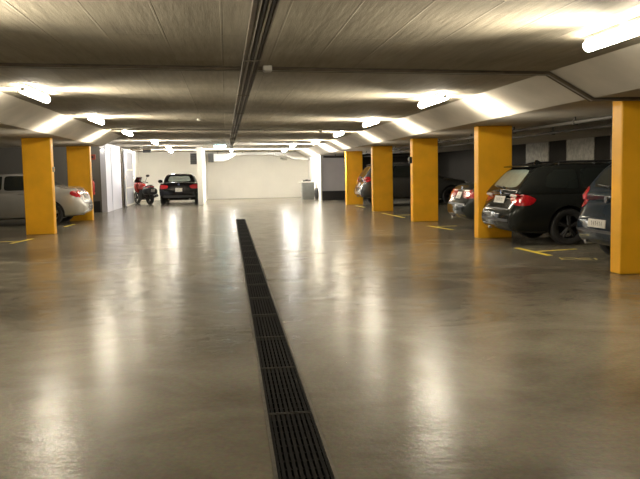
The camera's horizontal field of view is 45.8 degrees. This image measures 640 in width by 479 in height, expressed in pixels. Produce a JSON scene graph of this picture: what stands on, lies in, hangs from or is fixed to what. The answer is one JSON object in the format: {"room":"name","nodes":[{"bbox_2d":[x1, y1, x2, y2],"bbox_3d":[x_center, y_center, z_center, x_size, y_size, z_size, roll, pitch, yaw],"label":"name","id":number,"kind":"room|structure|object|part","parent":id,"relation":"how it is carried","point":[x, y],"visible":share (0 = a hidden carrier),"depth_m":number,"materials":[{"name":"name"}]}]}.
{"room":"parking garage","nodes":[
{"label":"parking garage","id":0,"kind":"room"},
{"bbox_2d":[0,146,101,211],"bbox_3d":[-11.105,-2.287,28.564,5.580,2.660,0.200,-2,5,-7],"label":"wall","id":1,"kind":"structure","parent":0,"point":[10,158],"depth_m":28.56,"materials":[{"name":"grey paint"}]},
{"bbox_2d":[92,178,95,194],"bbox_3d":[-8.613,-2.008,28.706,0.172,0.620,0.204,-5,6,-36],"label":"fire extinguisher","id":2,"kind":"object","parent":1,"relation":"attached to","point":[93,183],"visible":0.62,"depth_m":28.65,"materials":[{"name":"red paint"}]},
{"bbox_2d":[93,201,100,212],"bbox_3d":[-11.098,-1.165,28.540,5.520,0.430,0.040,-2,5,-7],"label":"baseboard","id":3,"kind":"structure","parent":1,"relation":"attached to","point":[96,204],"depth_m":28.84,"materials":[{"name":"black paint"}]},
{"bbox_2d":[99,144,121,211],"bbox_3d":[-8.482,-2.545,30.879,0.200,2.660,4.220,-2,5,-7],"label":"wall","id":4,"kind":"structure","parent":0,"point":[106,159],"depth_m":29.85,"materials":[{"name":"white paint"}]},
{"bbox_2d":[110,147,113,209],"bbox_3d":[-8.283,-2.404,30.148,0.030,2.500,0.060,-2,5,-7],"label":"trim","id":5,"kind":"structure","parent":4,"relation":"attached to","point":[110,147],"depth_m":30.11,"materials":[{"name":"white metal"}]},
{"bbox_2d":[120,147,123,206],"bbox_3d":[-8.611,-2.696,32.949,0.070,2.600,0.170,-2,5,-7],"label":"trim","id":6,"kind":"structure","parent":4,"relation":"attached to","point":[120,147],"depth_m":32.88,"materials":[{"name":"white metal"}]},
{"bbox_2d":[122,148,139,205],"bbox_3d":[-9.388,-3.076,37.052,0.200,2.660,8.300,-2,5,-7],"label":"wall","id":7,"kind":"structure","parent":0,"point":[135,154],"depth_m":39.02,"materials":[{"name":"white paint"}]},
{"bbox_2d":[196,147,206,204],"bbox_3d":[-5.868,-3.185,37.833,0.220,2.600,7.600,-2,5,-7],"label":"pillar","id":8,"kind":"structure","parent":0,"point":[201,154],"depth_m":34.16,"materials":[{"name":"white paint"}]},
{"bbox_2d":[139,152,307,200],"bbox_3d":[-5.189,-3.753,41.812,20.600,3.000,0.200,-2,5,-7],"label":"wall","id":9,"kind":"structure","parent":0,"point":[240,176],"depth_m":41.82,"materials":[{"name":"white paint"}]},
{"bbox_2d":[190,153,196,163],"bbox_3d":[-6.895,-4.407,41.415,0.380,0.600,0.054,-2,5,-7],"label":"air vent","id":10,"kind":"object","parent":9,"relation":"in","point":[193,156],"visible":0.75,"depth_m":41.39,"materials":[{"name":"grey metal"}]},
{"bbox_2d":[308,155,321,199],"bbox_3d":[-0.220,-3.231,39.359,0.240,2.195,5.960,-2,5,-7],"label":"wall","id":11,"kind":"structure","parent":0,"point":[314,160],"depth_m":38.46,"materials":[{"name":"white paint"}]},
{"bbox_2d":[314,165,318,177],"bbox_3d":[-0.193,-3.417,38.315,0.023,0.650,2.000,-2,5,-7],"label":"wall panel","id":12,"kind":"object","parent":11,"relation":"attached to","point":[316,167],"visible":1,"depth_m":38.07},
{"bbox_2d":[0,197,639,478],"bbox_3d":[-2.006,0.036,16.543,20.600,0.200,51.200,-2,5,-7],"label":"floor","id":13,"kind":"structure","parent":0,"point":[421,351],"depth_m":5.92,"materials":[{"name":"concrete"}]},
{"bbox_2d":[21,138,56,234],"bbox_3d":[-6.752,-1.280,18.233,0.670,2.310,0.250,-2,5,-7],"label":"pillar","id":14,"kind":"structure","parent":13,"relation":"on","point":[37,153],"depth_m":18.11,"materials":[{"name":"yellow paint"}]},
{"bbox_2d":[0,174,92,223],"bbox_3d":[-9.187,-1.177,22.223,4.692,1.496,2.222,-2,5,-7],"label":"car","id":15,"kind":"object","parent":13,"relation":"on","point":[71,201],"visible":0.56,"depth_m":21.55,"materials":[{"name":"silver metal"}]},
{"bbox_2d":[70,190,82,196],"bbox_3d":[-6.962,-1.323,21.859,0.240,0.203,0.624,0,5,14],"label":"tail light","id":16,"kind":"object","parent":15,"relation":"attached to","point":[73,193],"depth_m":21.65,"materials":[{"name":"red plastic"}]},
{"bbox_2d":[66,146,93,220],"bbox_3d":[-7.478,-1.746,23.644,0.700,2.310,0.250,-2,5,-7],"label":"pillar","id":17,"kind":"structure","parent":13,"relation":"on","point":[79,166],"depth_m":23.49,"materials":[{"name":"yellow paint"}]},
{"bbox_2d":[123,150,134,206],"bbox_3d":[-8.703,-2.777,34.559,0.080,2.480,2.750,-2,5,-7],"label":"gate","id":18,"kind":"object","parent":13,"relation":"on","point":[127,155],"visible":1,"depth_m":34.31,"materials":[{"name":"white metal"}]},
{"bbox_2d":[134,175,157,203],"bbox_3d":[-8.447,-2.400,36.302,0.977,1.410,2.110,-5,6,-37],"label":"motorcycle","id":19,"kind":"object","parent":13,"relation":"on","point":[145,192],"visible":0.94,"depth_m":36.09,"materials":[{"name":"red metal"}]},
{"bbox_3d":[-8.513,-2.541,36.373,0.420,0.360,0.600,-5,6,-37],"label":"tank","id":20,"kind":"part","parent":19,"relation":"part of","materials":[{"name":"red metal"}]},
{"bbox_2d":[158,173,197,203],"bbox_3d":[-6.733,-2.494,36.831,2.222,1.435,4.251,-2,5,-7],"label":"car","id":21,"kind":"object","parent":13,"relation":"on","point":[178,186],"visible":0.81,"depth_m":34.87,"materials":[{"name":"black paint"}]},
{"bbox_2d":[159,185,167,188],"bbox_3d":[-7.189,-2.408,34.767,0.422,0.198,0.172,0,5,14],"label":"tail light","id":22,"kind":"object","parent":21,"relation":"attached to","point":[161,186],"depth_m":34.75,"materials":[{"name":"red plastic"}]},
{"bbox_3d":[-6.471,-1.981,34.799,1.477,0.109,0.067,-2,5,-7],"label":"bumper trim","id":23,"kind":"part","parent":21,"relation":"part of","materials":[{"name":"black plastic"}]},
{"bbox_2d":[190,184,197,187],"bbox_3d":[-5.793,-2.451,34.937,0.422,0.198,0.172,-4,6,-28],"label":"tail light","id":24,"kind":"object","parent":21,"relation":"attached to","point":[191,185],"depth_m":34.92,"materials":[{"name":"red plastic"}]},
{"bbox_2d":[238,230,248,232],"bbox_3d":[-1.808,-0.173,17.935,0.243,0.040,1.008,-2,5,-7],"label":"drain grate","id":25,"kind":"object","parent":13,"relation":"in","point":[239,231],"visible":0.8,"depth_m":17.92,"materials":[{"name":"black metal"}]},
{"bbox_2d":[239,233,250,236],"bbox_3d":[-1.687,-0.085,16.926,0.243,0.040,1.008,-2,5,-7],"label":"drain grate","id":26,"kind":"object","parent":13,"relation":"in","point":[240,234],"visible":0.82,"depth_m":16.82,"materials":[{"name":"black metal"}]},
{"bbox_2d":[239,237,251,240],"bbox_3d":[-1.566,0.002,15.917,0.243,0.040,1.008,-2,5,-7],"label":"drain grate","id":27,"kind":"object","parent":13,"relation":"in","point":[240,238],"visible":0.79,"depth_m":15.89,"materials":[{"name":"black metal"}]},
{"bbox_2d":[240,241,252,245],"bbox_3d":[-1.445,0.089,14.908,0.243,0.040,1.008,-2,5,-7],"label":"drain grate","id":28,"kind":"object","parent":13,"relation":"in","point":[242,243],"visible":0.79,"depth_m":14.87,"materials":[{"name":"black metal"}]},
{"bbox_2d":[241,245,254,250],"bbox_3d":[-1.324,0.176,13.899,0.243,0.040,1.008,-2,5,-7],"label":"drain grate","id":29,"kind":"object","parent":13,"relation":"in","point":[247,247],"visible":0.82,"depth_m":13.87,"materials":[{"name":"black metal"}]},
{"bbox_2d":[242,251,256,256],"bbox_3d":[-1.202,0.264,12.890,0.243,0.040,1.008,-2,5,-7],"label":"drain grate","id":30,"kind":"object","parent":13,"relation":"in","point":[244,253],"visible":0.83,"depth_m":12.88,"materials":[{"name":"black metal"}]},
{"bbox_2d":[243,257,259,264],"bbox_3d":[-1.081,0.351,11.881,0.243,0.040,1.008,-2,5,-7],"label":"drain grate","id":31,"kind":"object","parent":13,"relation":"in","point":[246,260],"visible":0.77,"depth_m":11.90,"materials":[{"name":"black metal"}]},
{"bbox_2d":[244,264,262,273],"bbox_3d":[-0.960,0.438,10.872,0.243,0.040,1.008,-2,5,-7],"label":"drain grate","id":32,"kind":"object","parent":13,"relation":"in","point":[254,268],"visible":0.8,"depth_m":10.89,"materials":[{"name":"black metal"}]},
{"bbox_2d":[245,273,266,283],"bbox_3d":[-0.839,0.525,9.863,0.243,0.040,1.008,-2,5,-7],"label":"drain grate","id":33,"kind":"object","parent":13,"relation":"in","point":[251,278],"visible":0.84,"depth_m":9.86,"materials":[{"name":"black metal"}]},
{"bbox_2d":[236,221,277,478],"bbox_3d":[-1.176,0.391,11.559,0.018,0.062,22.840,-2,5,-7],"label":"rail","id":34,"kind":"object","parent":13,"relation":"attached to","point":[252,325],"visible":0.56,"depth_m":4.74,"materials":[{"name":"metal"}]},
{"bbox_2d":[247,284,270,297],"bbox_3d":[-0.718,0.613,8.854,0.243,0.040,1.008,-2,5,-7],"label":"drain grate","id":35,"kind":"object","parent":13,"relation":"in","point":[254,290],"visible":0.86,"depth_m":8.85,"materials":[{"name":"black metal"}]},
{"bbox_2d":[249,297,276,314],"bbox_3d":[-0.596,0.700,7.845,0.243,0.040,1.008,-2,5,-7],"label":"drain grate","id":36,"kind":"object","parent":13,"relation":"in","point":[259,305],"visible":0.85,"depth_m":7.83,"materials":[{"name":"black metal"}]},
{"bbox_2d":[252,314,284,337],"bbox_3d":[-0.475,0.787,6.836,0.243,0.040,1.008,-2,5,-7],"label":"drain grate","id":37,"kind":"object","parent":13,"relation":"in","point":[265,325],"visible":0.85,"depth_m":6.81,"materials":[{"name":"black metal"}]},
{"bbox_2d":[256,336,294,367],"bbox_3d":[-0.354,0.875,5.827,0.243,0.040,1.008,-2,5,-7],"label":"drain grate","id":38,"kind":"object","parent":13,"relation":"in","point":[273,352],"visible":0.88,"depth_m":5.78,"materials":[{"name":"black metal"}]},
{"bbox_2d":[261,367,310,413],"bbox_3d":[-0.233,0.962,4.818,0.243,0.040,1.008,-2,5,-7],"label":"drain grate","id":39,"kind":"object","parent":13,"relation":"in","point":[283,389],"visible":0.87,"depth_m":4.75,"materials":[{"name":"black metal"}]},
{"bbox_2d":[245,220,338,478],"bbox_3d":[-0.912,0.382,11.591,0.018,0.062,22.840,-2,5,-7],"label":"rail","id":40,"kind":"object","parent":13,"relation":"attached to","point":[319,430],"visible":0.56,"depth_m":4.72,"materials":[{"name":"metal"}]},
{"bbox_2d":[268,412,333,478],"bbox_3d":[-0.111,1.049,3.809,0.243,0.040,1.008,-2,5,-7],"label":"drain grate","id":41,"kind":"object","parent":13,"relation":"in","point":[303,425],"visible":0.98,"depth_m":3.78,"materials":[{"name":"black metal"}]},
{"bbox_2d":[300,181,314,199],"bbox_3d":[-0.656,-2.477,38.288,0.750,0.900,0.560,-2,5,-7],"label":"base cabinet","id":42,"kind":"object","parent":13,"relation":"on","point":[307,188],"visible":0.98,"depth_m":38.03,"materials":[{"name":"grey metal"}]},
{"bbox_3d":[-0.579,-2.441,38.039,0.540,0.770,0.018,-2,5,-7],"label":"door","id":43,"kind":"part","parent":42,"relation":"part of","materials":[{"name":"grey metal"}]},
{"bbox_2d":[314,188,318,199],"bbox_3d":[-0.171,-2.285,37.829,0.160,0.580,0.580,-2,5,-7],"label":"tyre","id":44,"kind":"object","parent":13,"relation":"on","point":[316,191],"visible":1,"depth_m":37.61,"materials":[{"name":"black rubber"}]},
{"bbox_2d":[345,151,362,204],"bbox_3d":[1.398,-2.531,31.150,0.690,2.190,0.250,-2,5,-7],"label":"pillar","id":45,"kind":"structure","parent":13,"relation":"on","point":[353,159],"depth_m":31.02,"materials":[{"name":"yellow paint"}]},
{"bbox_2d":[371,146,392,211],"bbox_3d":[2.092,-2.047,25.553,0.690,2.190,0.250,-2,5,-7],"label":"pillar","id":46,"kind":"structure","parent":13,"relation":"on","point":[381,156],"depth_m":25.43,"materials":[{"name":"yellow paint"}]},
{"bbox_2d":[354,162,468,203],"bbox_3d":[3.717,-2.227,30.002,4.562,1.696,2.177,-2,5,-7],"label":"car","id":47,"kind":"object","parent":13,"relation":"on","point":[401,170],"visible":0.42,"depth_m":29.14,"materials":[{"name":"grey paint"}]},
{"bbox_2d":[363,177,370,181],"bbox_3d":[1.764,-2.291,29.011,0.402,0.217,0.198,3,7,39],"label":"tail light","id":48,"kind":"object","parent":47,"relation":"attached to","point":[365,179],"depth_m":28.94,"materials":[{"name":"red plastic"}]},
{"bbox_2d":[410,138,437,221],"bbox_3d":[2.766,-1.577,20.115,0.690,2.190,0.250,-2,5,-7],"label":"pillar","id":49,"kind":"structure","parent":13,"relation":"on","point":[423,151],"depth_m":19.99,"materials":[{"name":"yellow paint"}]},
{"bbox_2d":[447,183,473,219],"bbox_3d":[5.309,-1.017,17.480,4.512,1.439,2.137,-2,5,-7],"label":"car","id":50,"kind":"object","parent":13,"relation":"on","point":[461,200],"visible":0.15,"depth_m":16.95,"materials":[{"name":"grey paint"}]},
{"bbox_2d":[450,189,457,196],"bbox_3d":[3.152,-1.094,17.776,0.221,0.187,0.663,0,5,12],"label":"tail light","id":51,"kind":"object","parent":50,"relation":"attached to","point":[454,192],"depth_m":17.66,"materials":[{"name":"red plastic"}]},
{"bbox_2d":[463,190,473,198],"bbox_3d":[3.291,-0.998,16.662,0.221,0.187,0.663,-4,6,-25],"label":"tail light","id":52,"kind":"object","parent":50,"relation":"attached to","point":[467,194],"depth_m":16.61,"materials":[{"name":"red plastic"}]},
{"bbox_2d":[474,126,511,237],"bbox_3d":[3.409,-1.130,14.934,0.690,2.190,0.250,-2,5,-7],"label":"pillar","id":53,"kind":"structure","parent":13,"relation":"on","point":[492,144],"depth_m":14.78,"materials":[{"name":"yellow paint"}]},
{"bbox_2d":[516,248,572,255],"bbox_3d":[3.844,0.183,12.427,0.909,0.001,1.244,-2,5,-7],"label":"parking line","id":54,"kind":"object","parent":13,"relation":"on","point":[538,252],"depth_m":12.46,"materials":[{"name":"yellow paint"}]},
{"bbox_2d":[482,160,611,244],"bbox_3d":[5.434,-0.756,14.151,4.542,1.504,2.197,-2,5,-7],"label":"car","id":55,"kind":"object","parent":13,"relation":"on","point":[537,198],"visible":0.75,"depth_m":13.21,"materials":[{"name":"black paint"}]},
{"bbox_2d":[485,192,494,201],"bbox_3d":[3.308,-0.812,14.585,0.268,0.203,0.531,1,6,26],"label":"tail light","id":56,"kind":"object","parent":55,"relation":"attached to","point":[491,197],"depth_m":14.41,"materials":[{"name":"plastic"}]},
{"bbox_3d":[3.203,-0.381,13.906,0.032,0.050,1.320,-2,5,-7],"label":"bumper trim","id":57,"kind":"part","parent":55,"relation":"part of","materials":[{"name":"black plastic"}]},
{"bbox_3d":[3.288,-0.738,13.886,0.012,0.130,0.500,15,3,-8],"label":"number plate","id":58,"kind":"part","parent":55,"relation":"part of","materials":[{"name":"white metal"}]},
{"bbox_2d":[510,194,535,205],"bbox_3d":[3.478,-0.693,13.211,0.267,0.203,0.531,-5,7,-40],"label":"tail light","id":59,"kind":"object","parent":55,"relation":"attached to","point":[515,199],"depth_m":13.09,"materials":[{"name":"red plastic"}]},
{"bbox_3d":[4.722,-1.449,14.584,1.759,0.122,0.032,-2,5,-7],"label":"roof rail","id":60,"kind":"part","parent":55,"relation":"part of","materials":[{"name":"black plastic"}]},
{"bbox_3d":[4.863,-1.351,13.447,1.759,0.122,0.032,-2,5,-7],"label":"roof rail","id":61,"kind":"part","parent":55,"relation":"part of","materials":[{"name":"black plastic"}]},
{"bbox_2d":[577,161,611,254],"bbox_3d":[5.792,-0.452,10.803,3.917,1.476,1.977,-2,5,-7],"label":"car","id":62,"kind":"object","parent":13,"relation":"on","point":[594,220],"visible":0.41,"depth_m":10.79,"materials":[{"name":"blue paint"}]},
{"bbox_2d":[581,186,589,206],"bbox_3d":[3.959,-0.636,11.241,0.149,0.306,0.230,2,6,29],"label":"tail light","id":63,"kind":"object","parent":62,"relation":"attached to","point":[585,195],"depth_m":11.15,"materials":[{"name":"red plastic"}]},
{"bbox_3d":[3.877,-0.116,10.595,0.036,0.040,1.200,-2,5,-7],"label":"bumper trim","id":64,"kind":"part","parent":62,"relation":"part of","materials":[{"name":"black plastic"}]},
{"bbox_3d":[3.862,-0.225,10.583,0.012,0.115,0.500,3,5,-7],"label":"number plate","id":65,"kind":"part","parent":62,"relation":"part of","materials":[{"name":"white metal"}]},
{"bbox_2d":[610,101,639,274],"bbox_3d":[4.071,-0.668,9.595,0.690,2.190,0.250,-2,5,-7],"label":"pillar","id":66,"kind":"structure","parent":13,"relation":"on","point":[625,186],"depth_m":9.48,"materials":[{"name":"yellow paint"}]},
{"bbox_2d":[0,0,639,156],"bbox_3d":[-2.060,-2.648,16.304,20.600,0.810,51.200,-2,5,-7],"label":"ceiling","id":67,"kind":"structure","parent":0,"point":[497,35],"depth_m":8.61,"materials":[{"name":"concrete"}]},
{"bbox_2d":[18,84,49,102],"bbox_3d":[-4.055,-2.072,10.797,0.110,0.128,1.400,-2,5,-7],"label":"ceiling light","id":68,"kind":"object","parent":67,"relation":"attached to","point":[25,89],"visible":1,"depth_m":10.55,"materials":[{"name":"plastic"}]},
{"bbox_2d":[88,114,103,124],"bbox_3d":[-4.686,-2.512,15.889,0.110,0.128,1.400,-2,5,-7],"label":"ceiling light","id":69,"kind":"object","parent":67,"relation":"attached to","point":[91,117],"visible":1,"depth_m":15.58,"materials":[{"name":"plastic"}]},
{"bbox_2d":[122,130,132,135],"bbox_3d":[-5.312,-2.948,20.932,0.110,0.128,1.400,-2,5,-7],"label":"ceiling light","id":70,"kind":"object","parent":67,"relation":"attached to","point":[127,132],"visible":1,"depth_m":20.65,"materials":[{"name":"plastic"}]},
{"bbox_2d":[213,144,225,146],"bbox_3d":[-4.069,-3.819,30.821,0.520,0.119,0.100,-2,5,-7],"label":"emergency light","id":71,"kind":"object","parent":67,"relation":"attached to","point":[215,145],"visible":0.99,"depth_m":30.77,"materials":[{"name":"plastic"}]},
{"bbox_2d":[111,129,362,130],"bbox_3d":[-2.189,-2.977,20.609,6.801,0.150,0.040,-2,5,-7],"label":"conduit","id":72,"kind":"object","parent":67,"relation":"attached to","point":[111,129],"visible":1,"depth_m":20.59,"materials":[{"name":"grey plastic"}]},
{"bbox_2d":[229,0,279,147],"bbox_3d":[-1.655,-2.481,15.257,0.180,0.110,35.000,-2,5,-7],"label":"cable tray","id":73,"kind":"object","parent":67,"relation":"hanging from","point":[262,12],"visible":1,"depth_m":6.87,"materials":[{"name":"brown metal"}]},
{"bbox_2d":[208,151,309,161],"bbox_3d":[-3.257,-4.474,40.574,5.420,0.578,0.640,-2,5,-7],"label":"ventilation duct","id":74,"kind":"object","parent":67,"relation":"hanging from","point":[212,157],"visible":0.98,"depth_m":40.33,"materials":[{"name":"white metal"}]},
{"bbox_2d":[263,65,271,71],"bbox_3d":[-0.593,-1.923,8.549,0.100,0.065,0.100,-2,5,-7],"label":"junction box","id":75,"kind":"object","parent":67,"relation":"attached to","point":[268,68],"visible":1,"depth_m":8.50,"materials":[{"name":"white plastic"}]},
{"bbox_2d":[0,63,639,101],"bbox_3d":[0.781,-1.837,8.879,10.200,0.471,0.260,-2,5,-7],"label":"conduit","id":76,"kind":"object","parent":67,"relation":"attached to","point":[548,74],"visible":1,"depth_m":8.76,"materials":[{"name":"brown metal"}]},
{"bbox_2d":[333,131,343,136],"bbox_3d":[0.538,-3.060,21.951,0.110,0.128,1.400,-2,5,-7],"label":"ceiling light","id":77,"kind":"object","parent":67,"relation":"attached to","point":[339,133],"visible":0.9,"depth_m":21.69,"materials":[{"name":"plastic"}]},
{"bbox_2d":[323,154,409,157],"bbox_3d":[2.923,-4.050,36.422,5.580,0.157,0.100,-2,5,-7],"label":"ceiling pipe","id":78,"kind":"object","parent":67,"relation":"hanging from","point":[335,156],"visible":0.34,"depth_m":36.19,"materials":[{"name":"grey metal"}]},
{"bbox_2d":[363,117,378,126],"bbox_3d":[1.138,-2.641,17.106,0.110,0.128,1.400,-2,5,-7],"label":"ceiling light","id":79,"kind":"object","parent":67,"relation":"attached to","point":[374,120],"visible":1,"depth_m":16.85,"materials":[{"name":"plastic"}]},
{"bbox_2d":[418,92,448,107],"bbox_3d":[1.776,-2.197,11.964,0.110,0.128,1.400,-2,5,-7],"label":"ceiling light","id":80,"kind":"object","parent":67,"relation":"attached to","point":[442,96],"visible":1,"depth_m":11.74,"materials":[{"name":"plastic"}]},
{"bbox_2d":[362,115,611,153],"bbox_3d":[3.317,-2.612,20.008,0.084,0.131,33.200,-2,5,-7],"label":"ceiling pipe","id":81,"kind":"object","parent":67,"relation":"hanging from","point":[573,122],"visible":0.66,"depth_m":13.70,"materials":[{"name":"grey metal"}]},
{"bbox_2d":[364,124,611,156],"bbox_3d":[4.131,-2.618,20.109,0.080,0.169,33.200,-2,5,-7],"label":"ceiling pipe","id":82,"kind":"object","parent":67,"relation":"hanging from","point":[552,132],"visible":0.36,"depth_m":15.59,"materials":[{"name":"grey metal"}]},
{"bbox_2d":[583,16,639,51],"bbox_3d":[2.499,-1.693,6.131,0.110,0.128,1.400,-2,5,-7],"label":"ceiling light","id":83,"kind":"object","parent":67,"relation":"attached to","point":[631,28],"visible":1,"depth_m":6.30,"materials":[{"name":"plastic"}]},
{"bbox_2d":[321,153,409,190],"bbox_3d":[2.914,-3.076,36.909,5.740,2.195,0.200,-2,5,-7],"label":"wall","id":84,"kind":"structure","parent":0,"point":[333,169],"depth_m":36.54,"materials":[{"name":"grey paint"}]},
{"bbox_2d":[322,191,399,199],"bbox_3d":[2.946,-2.197,36.873,5.740,0.450,0.030,-2,5,-7],"label":"baseboard","id":85,"kind":"structure","parent":84,"relation":"attached to","point":[326,195],"depth_m":36.58,"materials":[{"name":"black paint"}]},
{"bbox_2d":[438,135,609,197],"bbox_3d":[8.281,-1.875,17.653,0.200,3.000,51.200,-2,5,-7],"label":"wall","id":86,"kind":"structure","parent":0,"point":[452,164],"depth_m":31.73,"materials":[{"name":"grey paint"}]},
{"bbox_2d":[526,142,548,163],"bbox_3d":[7.234,-2.124,25.264,0.030,2.190,1.850,-2,5,-7],"label":"trim","id":87,"kind":"structure","parent":86,"relation":"attached to","point":[539,151],"depth_m":25.12,"materials":[{"name":"grey concrete"}]},
{"bbox_2d":[566,137,594,160],"bbox_3d":[7.614,-1.859,22.199,0.030,2.190,1.750,-2,5,-7],"label":"trim","id":88,"kind":"structure","parent":86,"relation":"attached to","point":[580,148],"depth_m":22.04,"materials":[{"name":"grey concrete"}]},
{"bbox_2d":[610,135,611,159],"bbox_3d":[7.905,-1.657,19.851,0.030,2.190,1.200,-2,5,-7],"label":"trim","id":89,"kind":"structure","parent":86,"relation":"attached to","point":[610,135],"depth_m":20.33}
]}

